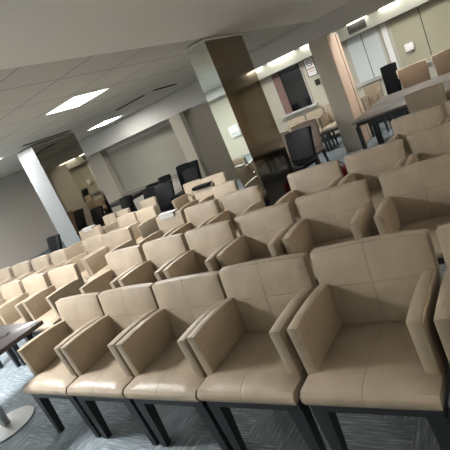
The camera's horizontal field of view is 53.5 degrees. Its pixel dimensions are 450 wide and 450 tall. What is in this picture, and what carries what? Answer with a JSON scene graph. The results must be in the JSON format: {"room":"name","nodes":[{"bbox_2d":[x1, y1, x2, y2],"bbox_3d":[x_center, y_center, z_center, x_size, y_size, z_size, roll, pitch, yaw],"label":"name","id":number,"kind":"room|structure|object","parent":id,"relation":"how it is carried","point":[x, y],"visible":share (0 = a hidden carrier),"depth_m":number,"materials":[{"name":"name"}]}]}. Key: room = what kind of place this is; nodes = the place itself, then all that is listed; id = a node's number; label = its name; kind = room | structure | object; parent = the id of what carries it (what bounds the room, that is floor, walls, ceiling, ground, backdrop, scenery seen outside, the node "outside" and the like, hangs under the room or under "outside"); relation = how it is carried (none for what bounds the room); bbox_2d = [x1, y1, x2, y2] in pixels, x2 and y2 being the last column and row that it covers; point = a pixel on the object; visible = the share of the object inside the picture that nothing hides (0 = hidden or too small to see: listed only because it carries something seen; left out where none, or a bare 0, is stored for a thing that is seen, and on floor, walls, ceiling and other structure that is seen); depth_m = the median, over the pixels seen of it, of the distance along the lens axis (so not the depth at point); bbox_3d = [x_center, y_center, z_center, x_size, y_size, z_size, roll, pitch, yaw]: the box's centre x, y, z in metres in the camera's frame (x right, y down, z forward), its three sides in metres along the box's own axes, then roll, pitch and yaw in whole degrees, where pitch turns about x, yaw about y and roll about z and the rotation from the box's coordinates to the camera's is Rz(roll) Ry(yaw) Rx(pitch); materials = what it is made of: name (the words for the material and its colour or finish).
{"room":"conference room","nodes":[
{"label":"conference room","id":0,"kind":"room"},
{"bbox_2d":[0,180,61,268],"bbox_3d":[-8.545,1.570,10.255,0.100,2.630,15.600,-14,16,36],"label":"wall","id":1,"kind":"structure","parent":0,"point":[25,223],"depth_m":13.77,"materials":[{"name":"paint"}]},
{"bbox_2d":[91,106,194,209],"bbox_3d":[-3.005,-1.506,13.010,6.540,2.550,0.120,-14,16,36],"label":"wall","id":2,"kind":"structure","parent":0,"point":[176,183],"depth_m":12.16,"materials":[{"name":"paint"}]},
{"bbox_2d":[107,124,187,194],"bbox_3d":[-1.991,-1.764,12.102,2.960,1.300,0.098,-14,16,36],"label":"window","id":3,"kind":"structure","parent":2,"relation":"in","point":[138,164],"depth_m":12.19,"materials":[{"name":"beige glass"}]},
{"bbox_2d":[0,0,351,178],"bbox_3d":[-2.599,-1.228,5.097,16.400,0.200,15.600,-14,16,36],"label":"ceiling","id":4,"kind":"structure","parent":0,"point":[32,32],"depth_m":4.46,"materials":[{"name":"paint"}]},
{"bbox_2d":[0,170,28,190],"bbox_3d":[-9.457,1.080,9.021,0.120,0.330,13.200,-14,16,36],"label":"ceiling beam","id":5,"kind":"structure","parent":4,"relation":"attached to","point":[11,180],"depth_m":13.69,"materials":[{"name":"grey paint"}]},
{"bbox_2d":[22,130,70,146],"bbox_3d":[-3.320,-1.628,8.363,0.084,0.016,1.100,-14,16,36],"label":"ceiling vent","id":6,"kind":"object","parent":4,"relation":"in","point":[69,130],"visible":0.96,"depth_m":8.31,"materials":[{"name":"black metal"}]},
{"bbox_2d":[44,87,108,115],"bbox_3d":[-1.925,-1.602,5.796,0.670,0.012,0.620,-14,16,36],"label":"recessed light","id":7,"kind":"object","parent":4,"relation":"in","point":[77,100],"visible":1,"depth_m":5.76,"materials":[{"name":"white plastic"}]},
{"bbox_2d":[87,115,122,130],"bbox_3d":[-2.767,-2.357,10.304,0.670,0.012,0.620,-14,16,36],"label":"recessed light","id":8,"kind":"object","parent":4,"relation":"in","point":[105,122],"visible":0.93,"depth_m":10.27,"materials":[{"name":"white plastic"}]},
{"bbox_2d":[92,117,118,128],"bbox_3d":[-2.767,-2.359,10.304,0.630,0.008,0.580,-14,16,36],"label":"diffuser","id":9,"kind":"object","parent":8,"relation":"attached to","point":[105,122],"depth_m":10.28,"materials":[{"name":"white plastic"}]},
{"bbox_2d":[29,80,206,183],"bbox_3d":[-3.151,-2.357,12.032,7.800,0.460,0.350,-14,16,36],"label":"ceiling beam","id":10,"kind":"structure","parent":4,"relation":"attached to","point":[191,95],"depth_m":10.93,"materials":[{"name":"grey paint"}]},
{"bbox_2d":[115,95,145,110],"bbox_3d":[-1.821,-2.333,8.551,0.810,0.016,0.092,-14,16,36],"label":"ceiling vent","id":11,"kind":"object","parent":4,"relation":"in","point":[143,95],"visible":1,"depth_m":8.53,"materials":[{"name":"black metal"}]},
{"bbox_2d":[152,83,176,91],"bbox_3d":[-1.143,-2.616,8.490,0.094,0.016,0.700,-14,16,36],"label":"ceiling vent","id":12,"kind":"object","parent":4,"relation":"in","point":[175,83],"visible":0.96,"depth_m":8.46,"materials":[{"name":"black metal"}]},
{"bbox_2d":[249,0,397,69],"bbox_3d":[2.108,-3.749,8.035,5.700,0.320,0.350,-14,16,36],"label":"ceiling beam","id":13,"kind":"structure","parent":4,"relation":"attached to","point":[352,11],"depth_m":8.18,"materials":[{"name":"grey paint"}]},
{"bbox_2d":[179,102,238,180],"bbox_3d":[-0.044,-2.171,11.518,0.120,2.080,2.400,-14,16,36],"label":"wall","id":14,"kind":"structure","parent":0,"point":[199,122],"depth_m":10.89,"materials":[{"name":"grey paint"}]},
{"bbox_2d":[0,114,449,449],"bbox_3d":[-1.548,1.164,5.694,16.400,0.100,15.600,-14,16,36],"label":"floor","id":15,"kind":"structure","parent":0,"point":[260,429],"depth_m":2.87,"materials":[{"name":"carpet"}]},
{"bbox_2d":[0,267,14,282],"bbox_3d":[-3.442,1.178,6.849,0.435,0.846,0.597,-15,15,33],"label":"armchair","id":16,"kind":"object","parent":15,"relation":"on","point":[5,273],"visible":0.21,"depth_m":6.89,"materials":[{"name":"leather"}]},
{"bbox_2d":[0,280,25,368],"bbox_3d":[-2.556,1.183,5.269,0.445,0.846,0.597,-15,15,33],"label":"armchair","id":17,"kind":"object","parent":15,"relation":"on","point":[9,291],"visible":0.35,"depth_m":5.30,"materials":[{"name":"leather"}]},
{"bbox_2d":[0,261,33,299],"bbox_3d":[-3.053,1.063,6.624,0.435,0.846,0.597,-15,15,33],"label":"armchair","id":18,"kind":"object","parent":15,"relation":"on","point":[20,269],"visible":0.28,"depth_m":6.69,"materials":[{"name":"leather"}]},
{"bbox_2d":[0,320,43,443],"bbox_3d":[-1.981,1.378,3.691,1.200,0.750,0.820,-14,16,36],"label":"pedestal table","id":19,"kind":"object","parent":15,"relation":"on","point":[11,423],"visible":1,"depth_m":3.68,"materials":[{"name":"silver metal"}]},
{"bbox_2d":[0,273,50,365],"bbox_3d":[-2.171,1.072,5.037,0.445,0.846,0.597,-15,15,33],"label":"armchair","id":20,"kind":"object","parent":15,"relation":"on","point":[13,311],"visible":0.3,"depth_m":5.04,"materials":[{"name":"leather"}]},
{"bbox_2d":[14,254,52,280],"bbox_3d":[-2.676,0.951,6.408,0.404,0.846,0.597,-15,15,33],"label":"armchair","id":21,"kind":"object","parent":15,"relation":"on","point":[39,263],"visible":0.22,"depth_m":6.48,"materials":[{"name":"leather"}]},
{"bbox_2d":[33,248,69,285],"bbox_3d":[-2.337,0.849,6.222,0.353,0.846,0.597,-15,15,33],"label":"armchair","id":22,"kind":"object","parent":15,"relation":"on","point":[59,257],"visible":0.21,"depth_m":6.28,"materials":[{"name":"leather"}]},
{"bbox_2d":[22,263,84,336],"bbox_3d":[-1.762,0.949,4.808,0.486,0.846,0.597,-15,15,33],"label":"armchair","id":23,"kind":"object","parent":15,"relation":"on","point":[67,280],"visible":0.56,"depth_m":4.79,"materials":[{"name":"leather"}]},
{"bbox_2d":[46,234,62,252],"bbox_3d":[-2.900,0.708,7.561,0.360,0.942,0.566,-14,16,36],"label":"chair","id":24,"kind":"object","parent":15,"relation":"on","point":[54,243],"visible":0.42,"depth_m":7.60,"materials":[{"name":"black leather"}]},
{"bbox_2d":[17,291,104,437],"bbox_3d":[-1.106,1.034,3.311,0.553,0.846,0.597,-14,16,36],"label":"armchair","id":25,"kind":"object","parent":15,"relation":"on","point":[53,373],"visible":0.53,"depth_m":3.29,"materials":[{"name":"leather"}]},
{"bbox_2d":[16,133,112,247],"bbox_3d":[-3.098,-0.513,9.240,0.558,2.530,1.078,-14,16,36],"label":"pillar","id":26,"kind":"structure","parent":15,"relation":"on","point":[58,169],"depth_m":8.88,"materials":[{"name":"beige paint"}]},
{"bbox_2d":[63,234,105,283],"bbox_3d":[-1.789,0.654,6.037,0.445,0.846,0.597,-14,16,35],"label":"armchair","id":27,"kind":"object","parent":15,"relation":"on","point":[93,244],"visible":0.27,"depth_m":6.09,"materials":[{"name":"leather"}]},
{"bbox_2d":[66,225,103,258],"bbox_3d":[-2.213,0.534,7.268,0.548,0.846,0.597,-14,16,36],"label":"armchair","id":28,"kind":"object","parent":15,"relation":"on","point":[76,249],"visible":0.15,"depth_m":7.32,"materials":[{"name":"leather"}]},
{"bbox_2d":[82,225,94,232],"bbox_3d":[-2.245,0.061,7.375,0.270,0.062,0.086,-14,16,36],"label":"folded paper","id":29,"kind":"object","parent":28,"relation":"on","point":[86,229],"visible":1,"depth_m":7.35,"materials":[{"name":"white paper"}]},
{"bbox_2d":[87,150,125,212],"bbox_3d":[-3.413,-1.116,13.220,0.800,2.080,0.195,-14,16,36],"label":"pier","id":30,"kind":"object","parent":15,"relation":"on","point":[99,162],"visible":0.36,"depth_m":13.00,"materials":[{"name":"beige paint"}]},
{"bbox_2d":[101,212,117,233],"bbox_3d":[-2.070,0.293,7.980,0.343,0.846,0.597,-14,16,36],"label":"armchair","id":31,"kind":"object","parent":15,"relation":"on","point":[108,219],"visible":0.24,"depth_m":8.06,"materials":[{"name":"leather"}]},
{"bbox_2d":[60,282,159,445],"bbox_3d":[-0.665,0.924,2.979,0.568,0.846,0.597,-14,16,36],"label":"armchair","id":32,"kind":"object","parent":15,"relation":"on","point":[103,372],"visible":0.62,"depth_m":2.96,"materials":[{"name":"leather"}]},
{"bbox_2d":[83,226,136,281],"bbox_3d":[-1.392,0.560,5.714,0.548,0.846,0.597,-14,16,35],"label":"armchair","id":33,"kind":"object","parent":15,"relation":"on","point":[96,263],"visible":0.39,"depth_m":5.74,"materials":[{"name":"leather"}]},
{"bbox_2d":[79,244,146,293],"bbox_3d":[-0.992,0.730,4.331,0.527,0.846,0.597,-14,16,36],"label":"armchair","id":34,"kind":"object","parent":15,"relation":"on","point":[120,262],"visible":0.22,"depth_m":4.39,"materials":[{"name":"leather"}]},
{"bbox_2d":[102,208,130,233],"bbox_3d":[-1.778,0.214,7.783,0.322,0.846,0.597,-14,16,36],"label":"armchair","id":35,"kind":"object","parent":15,"relation":"on","point":[114,225],"visible":0.16,"depth_m":7.80,"materials":[{"name":"leather"}]},
{"bbox_2d":[108,211,138,232],"bbox_3d":[-1.537,0.318,6.941,0.435,0.846,0.597,-14,16,36],"label":"armchair","id":36,"kind":"object","parent":15,"relation":"on","point":[125,220],"visible":0.25,"depth_m":7.02,"materials":[{"name":"leather"}]},
{"bbox_2d":[119,195,134,211],"bbox_3d":[-2.192,-0.145,9.896,0.390,0.871,0.566,-14,16,36],"label":"chair","id":37,"kind":"object","parent":15,"relation":"on","point":[127,201],"visible":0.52,"depth_m":9.93,"materials":[{"name":"black fabric"}]},
{"bbox_2d":[110,188,145,210],"bbox_3d":[-2.315,-0.372,11.293,1.000,0.750,0.800,-14,16,36],"label":"table","id":38,"kind":"object","parent":15,"relation":"on","point":[137,194],"visible":0.23,"depth_m":10.99,"materials":[{"name":"black wood"}]},
{"bbox_2d":[128,205,158,244],"bbox_3d":[-1.185,0.230,6.675,0.414,0.846,0.597,-14,16,36],"label":"armchair","id":39,"kind":"object","parent":15,"relation":"on","point":[147,225],"visible":0.52,"depth_m":6.67,"materials":[{"name":"leather"}]},
{"bbox_2d":[142,187,155,199],"bbox_3d":[-1.530,-0.274,9.224,0.430,0.881,0.566,-14,16,36],"label":"chair","id":40,"kind":"object","parent":15,"relation":"on","point":[149,192],"visible":0.21,"depth_m":9.31,"materials":[{"name":"black leather"}]},
{"bbox_2d":[139,196,161,213],"bbox_3d":[-1.341,0.024,7.773,0.394,0.846,0.597,-14,16,36],"label":"armchair","id":41,"kind":"object","parent":15,"relation":"on","point":[151,201],"visible":0.18,"depth_m":7.82,"materials":[{"name":"leather"}]},
{"bbox_2d":[146,182,158,188],"bbox_3d":[-1.640,-0.455,10.164,0.380,0.871,0.566,-14,16,36],"label":"chair","id":42,"kind":"object","parent":15,"relation":"on","point":[155,183],"visible":0.2,"depth_m":10.22,"materials":[{"name":"black leather"}]},
{"bbox_2d":[118,232,189,286],"bbox_3d":[-0.551,0.611,4.033,0.527,0.846,0.597,-14,16,35],"label":"armchair","id":43,"kind":"object","parent":15,"relation":"on","point":[159,253],"visible":0.39,"depth_m":4.11,"materials":[{"name":"leather"}]},
{"bbox_2d":[138,209,187,244],"bbox_3d":[-0.646,0.344,5.267,0.435,0.846,0.597,-14,16,36],"label":"armchair","id":44,"kind":"object","parent":15,"relation":"on","point":[166,226],"visible":0.21,"depth_m":5.32,"materials":[{"name":"leather"}]},
{"bbox_2d":[158,208,177,219],"bbox_3d":[-0.681,-0.127,5.377,0.270,0.062,0.086,-14,16,36],"label":"folded paper","id":45,"kind":"object","parent":44,"relation":"on","point":[168,214],"visible":1,"depth_m":5.34,"materials":[{"name":"grey paper"}]},
{"bbox_2d":[158,174,170,183],"bbox_3d":[-1.284,-0.547,9.702,0.360,0.962,0.566,-14,16,36],"label":"chair","id":46,"kind":"object","parent":15,"relation":"on","point":[167,177],"visible":0.23,"depth_m":9.74,"materials":[{"name":"black fabric"}]},
{"bbox_2d":[154,180,175,212],"bbox_3d":[-1.113,-0.258,8.264,0.470,0.952,0.566,-14,16,36],"label":"chair","id":47,"kind":"object","parent":15,"relation":"on","point":[164,192],"visible":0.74,"depth_m":8.32,"materials":[{"name":"black leather"}]},
{"bbox_2d":[116,271,233,449],"bbox_3d":[-0.219,0.811,2.643,0.568,0.846,0.597,-14,16,36],"label":"armchair","id":48,"kind":"object","parent":15,"relation":"on","point":[166,369],"visible":0.59,"depth_m":2.62,"materials":[{"name":"leather"}]},
{"bbox_2d":[175,162,189,197],"bbox_3d":[-0.864,-0.759,9.652,0.380,1.033,0.566,-14,16,36],"label":"chair","id":49,"kind":"object","parent":15,"relation":"on","point":[182,167],"visible":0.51,"depth_m":9.73,"materials":[{"name":"black leather"}]},
{"bbox_2d":[171,178,201,209],"bbox_3d":[-0.527,-0.254,7.456,0.414,0.846,0.597,-14,16,36],"label":"armchair","id":50,"kind":"object","parent":15,"relation":"on","point":[179,202],"visible":0.23,"depth_m":7.52,"materials":[{"name":"leather"}]},
{"bbox_2d":[168,113,205,178],"bbox_3d":[-0.667,-1.754,10.941,0.340,2.080,0.565,-14,16,36],"label":"pier","id":51,"kind":"object","parent":15,"relation":"on","point":[176,122],"visible":0.29,"depth_m":10.63,"materials":[{"name":"beige paint"}]},
{"bbox_2d":[182,166,199,183],"bbox_3d":[-0.652,-0.601,8.829,0.400,0.952,0.566,-14,16,36],"label":"chair","id":52,"kind":"object","parent":15,"relation":"on","point":[190,174],"visible":0.43,"depth_m":8.88,"materials":[{"name":"black fabric"}]},
{"bbox_2d":[168,199,220,235],"bbox_3d":[-0.252,0.245,4.970,0.466,0.846,0.597,-15,16,34],"label":"armchair","id":53,"kind":"object","parent":15,"relation":"on","point":[198,215],"visible":0.23,"depth_m":5.05,"materials":[{"name":"leather"}]},
{"bbox_2d":[189,160,201,177],"bbox_3d":[-0.708,-0.962,10.351,0.300,0.962,0.566,-14,16,36],"label":"chair","id":54,"kind":"object","parent":15,"relation":"on","point":[193,163],"visible":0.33,"depth_m":10.37,"materials":[{"name":"black leather"}]},
{"bbox_2d":[180,182,214,221],"bbox_3d":[-0.288,-0.092,6.388,0.384,0.846,0.597,-14,16,36],"label":"armchair","id":55,"kind":"object","parent":15,"relation":"on","point":[205,194],"visible":0.21,"depth_m":6.45,"materials":[{"name":"leather"}]},
{"bbox_2d":[192,181,211,190],"bbox_3d":[-0.328,-0.566,6.494,0.330,0.047,0.116,-14,16,36],"label":"cloth","id":56,"kind":"object","parent":55,"relation":"on","point":[206,184],"visible":1,"depth_m":6.45,"materials":[{"name":"black fabric"}]},
{"bbox_2d":[163,220,236,278],"bbox_3d":[-0.118,0.493,3.741,0.507,0.846,0.597,-15,16,34],"label":"armchair","id":57,"kind":"object","parent":15,"relation":"on","point":[206,242],"visible":0.32,"depth_m":3.82,"materials":[{"name":"leather"}]},
{"bbox_2d":[190,171,227,200],"bbox_3d":[-0.172,-0.315,7.075,0.486,0.846,0.597,-14,16,36],"label":"armchair","id":58,"kind":"object","parent":15,"relation":"on","point":[218,178],"visible":0.07,"depth_m":7.11,"materials":[{"name":"leather"}]},
{"bbox_2d":[211,180,238,211],"bbox_3d":[0.010,-0.059,5.730,0.394,0.846,0.597,-14,16,36],"label":"armchair","id":59,"kind":"object","parent":15,"relation":"on","point":[219,190],"visible":0.16,"depth_m":5.82,"materials":[{"name":"leather"}]},
{"bbox_2d":[206,185,265,237],"bbox_3d":[0.190,0.111,4.728,0.496,0.846,0.597,-15,16,34],"label":"armchair","id":60,"kind":"object","parent":15,"relation":"on","point":[248,199],"visible":0.27,"depth_m":4.81,"materials":[{"name":"leather"}]},
{"bbox_2d":[185,33,294,206],"bbox_3d":[0.361,-1.211,5.945,0.298,2.530,0.968,-14,16,36],"label":"pillar","id":61,"kind":"structure","parent":15,"relation":"on","point":[224,69],"depth_m":5.64,"materials":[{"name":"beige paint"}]},
{"bbox_2d":[186,252,326,449],"bbox_3d":[0.224,0.691,2.305,0.568,0.865,0.597,-14,16,36],"label":"armchair","id":62,"kind":"object","parent":15,"relation":"on","point":[247,353],"visible":0.75,"depth_m":2.27,"materials":[{"name":"leather"}]},
{"bbox_2d":[216,202,296,266],"bbox_3d":[0.331,0.357,3.494,0.527,0.846,0.597,-15,16,34],"label":"armchair","id":63,"kind":"object","parent":15,"relation":"on","point":[262,231],"visible":0.27,"depth_m":3.58,"materials":[{"name":"leather"}]},
{"bbox_2d":[280,129,291,162],"bbox_3d":[1.076,-1.268,8.566,0.545,0.905,0.566,-14,16,36],"label":"chair","id":64,"kind":"object","parent":15,"relation":"on","point":[283,133],"visible":0.12,"depth_m":8.57,"materials":[{"name":"leather"}]},
{"bbox_2d":[285,115,306,131],"bbox_3d":[1.713,-2.000,10.394,0.486,0.897,0.597,-14,16,36],"label":"armchair","id":65,"kind":"object","parent":15,"relation":"on","point":[300,119],"visible":0.23,"depth_m":10.47,"materials":[{"name":"leather"}]},
{"bbox_2d":[285,126,319,171],"bbox_3d":[1.200,-1.001,7.150,0.500,0.962,0.566,-11,18,44],"label":"chair","id":66,"kind":"object","parent":15,"relation":"on","point":[300,144],"visible":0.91,"depth_m":7.15,"materials":[{"name":"black fabric"}]},
{"bbox_2d":[275,159,343,221],"bbox_3d":[0.887,-0.084,4.283,0.568,0.846,0.597,-14,16,36],"label":"armchair","id":67,"kind":"object","parent":15,"relation":"on","point":[329,174],"visible":0.32,"depth_m":4.37,"materials":[{"name":"leather"}]},
{"bbox_2d":[290,117,328,163],"bbox_3d":[1.514,-1.399,8.226,0.566,0.946,0.566,-14,16,36],"label":"chair","id":68,"kind":"object","parent":15,"relation":"on","point":[318,145],"visible":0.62,"depth_m":8.21,"materials":[{"name":"leather"}]},
{"bbox_2d":[306,108,334,150],"bbox_3d":[2.086,-2.102,10.109,0.445,0.914,0.597,-14,16,36],"label":"armchair","id":69,"kind":"object","parent":15,"relation":"on","point":[316,113],"visible":0.29,"depth_m":10.12,"materials":[{"name":"leather"}]},
{"bbox_2d":[319,103,338,149],"bbox_3d":[2.443,-2.209,9.831,0.455,0.948,0.597,-14,16,36],"label":"armchair","id":70,"kind":"object","parent":15,"relation":"on","point":[328,121],"visible":0.47,"depth_m":9.83,"materials":[{"name":"leather"}]},
{"bbox_2d":[282,179,379,284],"bbox_3d":[0.815,0.216,3.209,0.571,0.846,0.597,-15,15,33],"label":"armchair","id":71,"kind":"object","parent":15,"relation":"on","point":[343,212],"visible":0.4,"depth_m":3.29,"materials":[{"name":"leather"}]},
{"bbox_2d":[308,32,371,152],"bbox_3d":[2.300,-2.595,8.776,0.352,2.220,0.750,-14,16,36],"label":"pier","id":72,"kind":"object","parent":15,"relation":"on","point":[327,52],"visible":0.95,"depth_m":8.52,"materials":[{"name":"beige paint"}]},
{"bbox_2d":[340,162,347,176],"bbox_3d":[1.764,-0.791,6.709,0.280,0.340,0.160,-14,16,36],"label":"bag","id":73,"kind":"object","parent":15,"relation":"on","point":[343,166],"visible":0.17,"depth_m":6.61,"materials":[{"name":"red fabric"}]},
{"bbox_2d":[287,227,449,449],"bbox_3d":[0.684,0.570,1.955,0.571,0.876,0.597,-14,16,36],"label":"armchair","id":74,"kind":"object","parent":15,"relation":"on","point":[367,340],"visible":0.92,"depth_m":1.92,"materials":[{"name":"leather"}]},
{"bbox_2d":[338,138,407,210],"bbox_3d":[1.384,-0.223,3.966,0.558,0.846,0.597,-15,16,34],"label":"armchair","id":75,"kind":"object","parent":15,"relation":"on","point":[366,164],"visible":0.39,"depth_m":4.06,"materials":[{"name":"leather"}]},
{"bbox_2d":[361,81,389,136],"bbox_3d":[3.142,-2.410,9.292,0.363,0.998,0.597,-14,16,36],"label":"armchair","id":76,"kind":"object","parent":15,"relation":"on","point":[374,91],"visible":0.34,"depth_m":9.33,"materials":[{"name":"leather"}]},
{"bbox_2d":[380,62,409,118],"bbox_3d":[3.511,-2.698,9.268,0.330,1.235,0.566,-14,16,36],"label":"chair","id":77,"kind":"object","parent":15,"relation":"on","point":[392,84],"visible":0.48,"depth_m":9.32,"materials":[{"name":"black fabric"}]},
{"bbox_2d":[351,80,449,149],"bbox_3d":[2.924,-1.590,6.949,1.490,0.750,1.000,-14,16,36],"label":"table","id":78,"kind":"object","parent":15,"relation":"on","point":[371,115],"visible":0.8,"depth_m":6.91,"materials":[{"name":"black wood"}]},
{"bbox_2d":[367,72,449,142],"bbox_3d":[3.450,-2.032,7.795,1.490,0.750,1.120,-14,16,36],"label":"table","id":79,"kind":"object","parent":15,"relation":"on","point":[445,77],"visible":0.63,"depth_m":7.79,"materials":[{"name":"black wood"}]},
{"bbox_2d":[374,153,449,263],"bbox_3d":[1.345,0.066,2.879,0.558,0.846,0.597,-15,15,33],"label":"armchair","id":80,"kind":"object","parent":15,"relation":"on","point":[417,194],"visible":0.66,"depth_m":2.99,"materials":[{"name":"leather"}]},
{"bbox_2d":[396,58,430,88],"bbox_3d":[3.801,-2.596,8.699,0.577,1.078,0.566,-18,14,23],"label":"chair","id":81,"kind":"object","parent":15,"relation":"on","point":[413,74],"visible":0.53,"depth_m":8.78,"materials":[{"name":"leather"}]},
{"bbox_2d":[388,104,444,156],"bbox_3d":[2.112,-0.744,4.774,0.548,0.846,0.597,-14,16,36],"label":"armchair","id":82,"kind":"object","parent":15,"relation":"on","point":[432,116],"visible":0.27,"depth_m":4.87,"materials":[{"name":"leather"}]},
{"bbox_2d":[403,82,449,119],"bbox_3d":[2.845,-1.439,6.038,0.482,0.948,0.597,-14,16,36],"label":"armchair","id":83,"kind":"object","parent":15,"relation":"on","point":[435,94],"visible":0.36,"depth_m":5.73,"materials":[{"name":"leather"}]},
{"bbox_2d":[405,121,449,164],"bbox_3d":[1.860,-0.362,3.687,0.548,0.846,0.597,-15,16,34],"label":"armchair","id":84,"kind":"object","parent":15,"relation":"on","point":[434,141],"visible":0.27,"depth_m":3.84,"materials":[{"name":"leather"}]},
{"bbox_2d":[430,48,449,75],"bbox_3d":[4.334,-2.763,8.407,0.556,1.088,0.566,-18,14,25],"label":"chair","id":85,"kind":"object","parent":15,"relation":"on","point":[441,60],"visible":0.58,"depth_m":8.54,"materials":[{"name":"leather"}]},
{"bbox_2d":[434,223,449,363],"bbox_3d":[1.146,0.454,1.607,0.568,0.876,0.597,-14,16,36],"label":"armchair","id":86,"kind":"object","parent":15,"relation":"on","point":[442,312],"visible":1,"depth_m":1.63,"materials":[{"name":"leather"}]},
{"bbox_2d":[444,100,449,122],"bbox_3d":[2.559,-0.871,4.494,0.507,0.846,0.597,-14,16,36],"label":"armchair","id":87,"kind":"object","parent":15,"relation":"on","point":[447,103],"visible":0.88,"depth_m":4.72,"materials":[{"name":"leather"}]},
{"bbox_2d":[255,0,430,80],"bbox_3d":[2.708,-4.300,9.982,6.840,0.285,0.400,-14,16,36],"label":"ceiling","id":88,"kind":"structure","parent":0,"point":[378,17],"depth_m":9.78,"materials":[{"name":"grey paint"}]},
{"bbox_2d":[347,19,366,34],"bbox_3d":[2.840,-4.282,9.643,0.400,0.180,0.014,-14,16,36],"label":"ceiling vent","id":89,"kind":"object","parent":88,"relation":"in","point":[360,24],"visible":1,"depth_m":9.64,"materials":[{"name":"black metal"}]},
{"bbox_2d":[260,0,437,138],"bbox_3d":[4.286,-3.851,9.571,9.860,2.550,0.120,-14,16,36],"label":"wall","id":90,"kind":"structure","parent":0,"point":[318,93],"depth_m":11.05,"materials":[{"name":"beige paint"}]},
{"bbox_2d":[270,62,317,117],"bbox_3d":[1.692,-3.397,11.265,1.000,1.120,0.118,-14,16,36],"label":"window","id":91,"kind":"structure","parent":90,"relation":"in","point":[290,84],"depth_m":11.28,"materials":[{"name":"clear glass"}]},
{"bbox_2d":[271,73,292,113],"bbox_3d":[1.459,-3.362,11.442,0.212,1.040,0.032,-14,16,36],"label":"curtain","id":92,"kind":"object","parent":91,"relation":"hanging from","point":[278,82],"depth_m":11.42,"materials":[{"name":"pink fabric"}]},
{"bbox_2d":[303,56,317,77],"bbox_3d":[2.072,-3.842,10.849,0.250,0.450,0.020,-14,16,36],"label":"notice","id":93,"kind":"object","parent":90,"relation":"attached to","point":[309,64],"visible":0.94,"depth_m":10.84,"materials":[{"name":"white paper"}]},
{"bbox_2d":[314,78,320,85],"bbox_3d":[2.262,-3.494,10.918,0.120,0.140,0.033,-14,16,36],"label":"thermostat","id":94,"kind":"object","parent":90,"relation":"attached to","point":[317,81],"visible":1,"depth_m":10.90,"materials":[{"name":"black plastic"}]},
{"bbox_2d":[322,110,408,142],"bbox_3d":[3.644,-2.456,10.609,6.840,0.100,0.020,-14,16,36],"label":"baseboard","id":95,"kind":"structure","parent":90,"relation":"attached to","point":[399,114],"depth_m":10.48,"materials":[{"name":"black wood"}]},
{"bbox_2d":[344,26,388,86],"bbox_3d":[3.234,-3.793,10.113,0.790,1.070,0.098,-14,16,36],"label":"window","id":96,"kind":"structure","parent":90,"relation":"in","point":[366,50],"depth_m":10.13,"materials":[{"name":"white glass"}]},
{"bbox_2d":[346,34,373,83],"bbox_3d":[3.091,-3.789,10.236,0.344,1.020,0.008,-14,16,36],"label":"blind","id":97,"kind":"object","parent":96,"relation":"attached to","point":[356,47],"depth_m":10.22,"materials":[{"name":"grey fabric"}]},
{"bbox_2d":[361,27,386,77],"bbox_3d":[3.377,-3.861,10.020,0.354,1.020,0.008,-14,16,36],"label":"blind","id":98,"kind":"object","parent":96,"relation":"attached to","point":[371,40],"depth_m":10.01,"materials":[{"name":"grey fabric"}]},
{"bbox_2d":[380,23,402,88],"bbox_3d":[3.800,-3.501,9.920,0.110,1.950,0.088,-14,16,36],"label":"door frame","id":99,"kind":"structure","parent":90,"relation":"attached to","point":[383,26],"depth_m":9.77,"materials":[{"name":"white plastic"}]},
{"bbox_2d":[387,0,449,67],"bbox_3d":[4.497,-4.076,9.180,2.040,1.140,0.098,-14,16,36],"label":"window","id":100,"kind":"structure","parent":90,"relation":"in","point":[427,25],"depth_m":9.43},
{"bbox_2d":[404,41,414,52],"bbox_3d":[3.976,-3.812,9.604,0.180,0.210,0.090,-14,16,36],"label":"wall box","id":101,"kind":"object","parent":100,"relation":"attached to","point":[409,46],"visible":1,"depth_m":9.56,"materials":[{"name":"white plastic"}]},
{"bbox_2d":[388,8,430,66],"bbox_3d":[3.970,-3.975,9.592,0.614,1.090,0.008,-14,16,36],"label":"blind","id":102,"kind":"object","parent":100,"relation":"attached to","point":[410,26],"depth_m":9.56,"materials":[{"name":"beige fabric"}]},
{"bbox_2d":[418,0,449,54],"bbox_3d":[4.491,-4.106,9.199,0.684,1.090,0.008,-14,16,36],"label":"blind","id":103,"kind":"object","parent":100,"relation":"attached to","point":[434,16],"depth_m":9.26,"materials":[{"name":"beige fabric"}]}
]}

